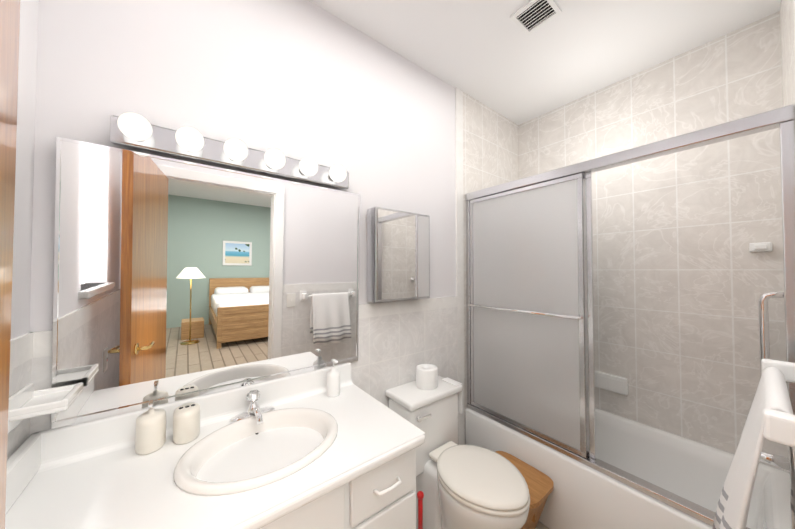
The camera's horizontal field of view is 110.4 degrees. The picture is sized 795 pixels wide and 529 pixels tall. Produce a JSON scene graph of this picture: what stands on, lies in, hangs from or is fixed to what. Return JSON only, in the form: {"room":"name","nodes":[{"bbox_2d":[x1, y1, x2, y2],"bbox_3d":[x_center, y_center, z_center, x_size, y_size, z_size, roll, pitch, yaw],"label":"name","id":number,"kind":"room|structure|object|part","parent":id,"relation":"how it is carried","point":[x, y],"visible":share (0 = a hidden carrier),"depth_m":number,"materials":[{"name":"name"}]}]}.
{"room":"bathroom","nodes":[
{"label":"bathroom","id":0,"kind":"room"},
{"bbox_2d":[11,0,38,338],"bbox_3d":[-0.686,0.056,0.216,0.120,2.650,1.600,1,-2,-37],"label":"wall","id":1,"kind":"structure","parent":0,"point":[23,205],"depth_m":0.75,"materials":[{"name":"white paint"}]},
{"bbox_2d":[0,0,20,528],"bbox_3d":[-0.316,0.383,0.116,0.157,1.968,0.771,1,-2,-45],"label":"door leaf","id":2,"kind":"structure","parent":1,"relation":"in","point":[9,33],"depth_m":0.39,"materials":[{"name":"brown wood"}]},
{"bbox_2d":[7,332,32,459],"bbox_3d":[-0.634,0.782,0.240,0.010,1.200,1.360,1,-2,-37],"label":"wall tiles","id":3,"kind":"structure","parent":1,"relation":"attached to","point":[21,351],"depth_m":0.73,"materials":[{"name":"beige tile"}]},
{"bbox_2d":[8,382,82,433],"bbox_3d":[-0.935,0.367,0.737,0.105,0.080,0.150,1,-2,-37],"label":"ceramic soap dish","id":4,"kind":"object","parent":3,"relation":"attached to","point":[27,401],"visible":0.85,"depth_m":0.71,"materials":[{"name":"white ceramic"}]},
{"bbox_2d":[29,0,455,331],"bbox_3d":[-0.031,0.087,1.648,2.900,2.650,0.120,1,-2,-37],"label":"wall","id":5,"kind":"structure","parent":0,"point":[301,79],"depth_m":1.16,"materials":[{"name":"white paint"}]},
{"bbox_2d":[51,137,359,429],"bbox_3d":[-0.599,0.058,1.110,1.007,0.848,0.025,1,-2,-37],"label":"mirror glass","id":6,"kind":"object","parent":5,"relation":"attached to","point":[175,280],"visible":0.98,"depth_m":0.99,"materials":[{"name":"white"}]},
{"bbox_2d":[110,112,348,189],"bbox_3d":[-0.549,-0.418,1.084,0.820,0.085,0.143,1,-2,-37],"label":"vanity light bar","id":7,"kind":"object","parent":5,"relation":"attached to","point":[134,130],"visible":1,"depth_m":1.00,"materials":[{"name":"silver metal"}]},
{"bbox_2d":[30,87,518,444],"bbox_3d":[0.008,0.086,1.596,2.660,2.650,0.010,1,-2,-37],"label":"wall tiles","id":8,"kind":"structure","parent":5,"relation":"attached to","point":[399,342],"depth_m":1.80,"materials":[{"name":"beige tile"}]},
{"bbox_2d":[367,207,429,301],"bbox_3d":[0.015,-0.048,1.541,0.380,0.485,0.088,1,-2,-37],"label":"medicine cabinet mirror","id":9,"kind":"object","parent":5,"relation":"attached to","point":[398,255],"visible":1,"depth_m":1.47,"materials":[{"name":"silver metal"}]},
{"bbox_2d":[465,104,794,528],"bbox_3d":[0.911,0.237,1.433,0.124,1.499,1.338,1,-2,-37],"label":"shower door frame","id":10,"kind":"object","parent":5,"relation":"attached to","point":[530,312],"visible":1,"depth_m":1.50,"materials":[{"name":"glass"}]},
{"bbox_2d":[535,521,548,528],"bbox_3d":[0.418,1.429,1.031,2.900,0.060,1.600,1,-2,-37],"label":"floor","id":11,"kind":"structure","parent":0,"point":[540,525],"depth_m":1.49,"materials":[{"name":"tile"}]},
{"bbox_2d":[5,363,424,528],"bbox_3d":[-0.465,0.936,0.853,1.004,0.918,0.564,1,-2,-37],"label":"bathroom vanity","id":12,"kind":"object","parent":11,"relation":"on","point":[301,451],"visible":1,"depth_m":0.81,"materials":[{"name":"painted wood"},{"name":"cultured marble"},{"name":"chrome"}]},
{"bbox_2d":[135,400,165,454],"bbox_3d":[-0.778,0.502,0.873,0.072,0.145,0.092,1,-2,-37],"label":"soap dispenser","id":13,"kind":"object","parent":12,"relation":"on","point":[150,433],"visible":1,"depth_m":0.84,"materials":[{"name":"beige ceramic"}]},
{"bbox_2d":[173,403,199,443],"bbox_3d":[-0.703,0.525,0.923,0.072,0.102,0.092,1,-2,-37],"label":"toothbrush holder","id":14,"kind":"object","parent":12,"relation":"on","point":[186,422],"visible":1,"depth_m":0.89,"materials":[{"name":"beige ceramic"}]},
{"bbox_2d":[230,390,274,424],"bbox_3d":[-0.520,0.530,1.018,0.156,0.097,0.160,1,-2,-37],"label":"faucet","id":15,"kind":"object","parent":12,"relation":"on","point":[255,414],"depth_m":1.04,"materials":[{"name":"silver metal"}]},
{"bbox_2d":[173,408,337,495],"bbox_3d":[-0.420,0.641,0.885,0.464,0.168,0.376,1,-2,-37],"label":"sink","id":16,"kind":"object","parent":12,"relation":"in","point":[246,456],"depth_m":0.87,"materials":[{"name":"white ceramic"}]},
{"bbox_2d":[327,359,339,396],"bbox_3d":[-0.287,0.504,1.240,0.060,0.156,0.062,1,-2,-37],"label":"soap dispenser","id":17,"kind":"object","parent":12,"relation":"on","point":[333,381],"visible":1,"depth_m":1.22,"materials":[{"name":"white plastic"}]},
{"bbox_2d":[417,491,423,528],"bbox_3d":[0.109,1.241,1.308,0.100,0.326,0.100,1,-2,-37],"label":"plunger","id":18,"kind":"object","parent":11,"relation":"on","point":[420,495],"visible":1,"depth_m":1.30,"materials":[{"name":"red plastic"}]},
{"bbox_2d":[385,364,529,528],"bbox_3d":[0.296,0.992,1.353,0.396,0.833,0.690,1,-2,-37],"label":"toilet","id":19,"kind":"object","parent":11,"relation":"on","point":[464,486],"visible":0.98,"depth_m":1.33,"materials":[{"name":"white ceramic"}]},
{"bbox_3d":[0.363,0.947,1.262,0.357,0.046,0.462,1,-2,-37],"label":"seat","id":20,"kind":"part","parent":19,"relation":"part of","materials":[{"name":"white plastic"}]},
{"bbox_2d":[495,451,553,528],"bbox_3d":[0.615,1.261,1.465,0.275,0.295,0.335,1,-2,-37],"label":"waste bin","id":21,"kind":"object","parent":11,"relation":"on","point":[540,484],"visible":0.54,"depth_m":1.41,"materials":[{"name":"brown wood"}]},
{"bbox_2d":[465,407,790,528],"bbox_3d":[1.169,1.201,1.610,0.749,0.420,1.338,1,-2,-37],"label":"bathtub","id":22,"kind":"object","parent":11,"relation":"on","point":[581,496],"visible":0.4,"depth_m":1.45,"materials":[{"name":"white ceramic"}]},
{"bbox_2d":[309,0,780,124],"bbox_3d":[0.418,-1.280,1.089,2.900,0.060,1.600,1,-2,-37],"label":"ceiling","id":23,"kind":"structure","parent":0,"point":[491,54],"depth_m":1.52,"materials":[{"name":"white paint"}]},
{"bbox_2d":[510,0,561,35],"bbox_3d":[0.684,-1.236,1.366,0.170,0.012,0.170,1,-2,-37],"label":"ceiling vent","id":24,"kind":"object","parent":23,"relation":"in","point":[530,17],"visible":0.96,"depth_m":1.37,"materials":[{"name":"white"}]},
{"bbox_3d":[1.522,0.092,1.904,0.120,2.650,1.600,1,-2,-37],"label":"wall","id":25,"kind":"structure","parent":0,"visible":0},
{"bbox_2d":[518,11,788,471],"bbox_3d":[1.472,0.091,1.865,0.008,2.650,1.360,1,-2,-37],"label":"wall tiles","id":26,"kind":"structure","parent":25,"relation":"attached to","point":[684,278],"depth_m":1.60,"materials":[{"name":"beige tile"}]},
{"bbox_2d":[595,371,627,395],"bbox_3d":[1.436,0.796,1.861,0.033,0.110,0.180,1,-2,-37],"label":"soap dish","id":27,"kind":"object","parent":26,"relation":"attached to","point":[612,383],"visible":0.94,"depth_m":1.84,"materials":[{"name":"white ceramic"}]},
{"bbox_2d":[749,242,772,251],"bbox_3d":[1.806,-0.087,1.375,0.059,0.045,0.070,1,-2,-37],"label":"soap dish","id":28,"kind":"object","parent":26,"relation":"attached to","point":[761,247],"visible":1,"depth_m":1.36,"materials":[{"name":"white ceramic"}]},
{"bbox_3d":[0.868,0.062,0.472,2.900,2.650,0.120,1,-2,-37],"label":"wall","id":29,"kind":"structure","parent":0,"visible":0},
{"bbox_2d":[780,0,794,106],"bbox_3d":[0.828,0.063,0.524,2.660,2.650,0.010,1,-2,-37],"label":"wall tiles","id":30,"kind":"structure","parent":29,"relation":"attached to","point":[787,18],"depth_m":1.08,"materials":[{"name":"beige tile"}]},
{"bbox_2d":[713,359,794,528],"bbox_3d":[0.880,0.501,0.669,0.554,0.490,0.174,1,-2,-37],"label":"towel rail","id":31,"kind":"object","parent":30,"relation":"attached to","point":[771,416],"visible":1,"depth_m":0.62,"materials":[{"name":"white plastic"}]},
{"bbox_2d":[758,291,783,378],"bbox_3d":[1.665,0.343,1.218,0.060,0.480,0.087,1,-2,-37],"label":"grab bar","id":32,"kind":"object","parent":30,"relation":"attached to","point":[763,321],"visible":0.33,"depth_m":1.23,"materials":[{"name":"silver metal"}]},
{"bbox_2d":[760,381,788,469],"bbox_3d":[1.540,0.599,1.145,0.150,0.446,0.130,1,-2,-37],"label":"shower valve","id":33,"kind":"object","parent":30,"relation":"attached to","point":[774,459],"visible":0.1,"depth_m":1.12,"materials":[{"name":"silver metal"}]}
]}

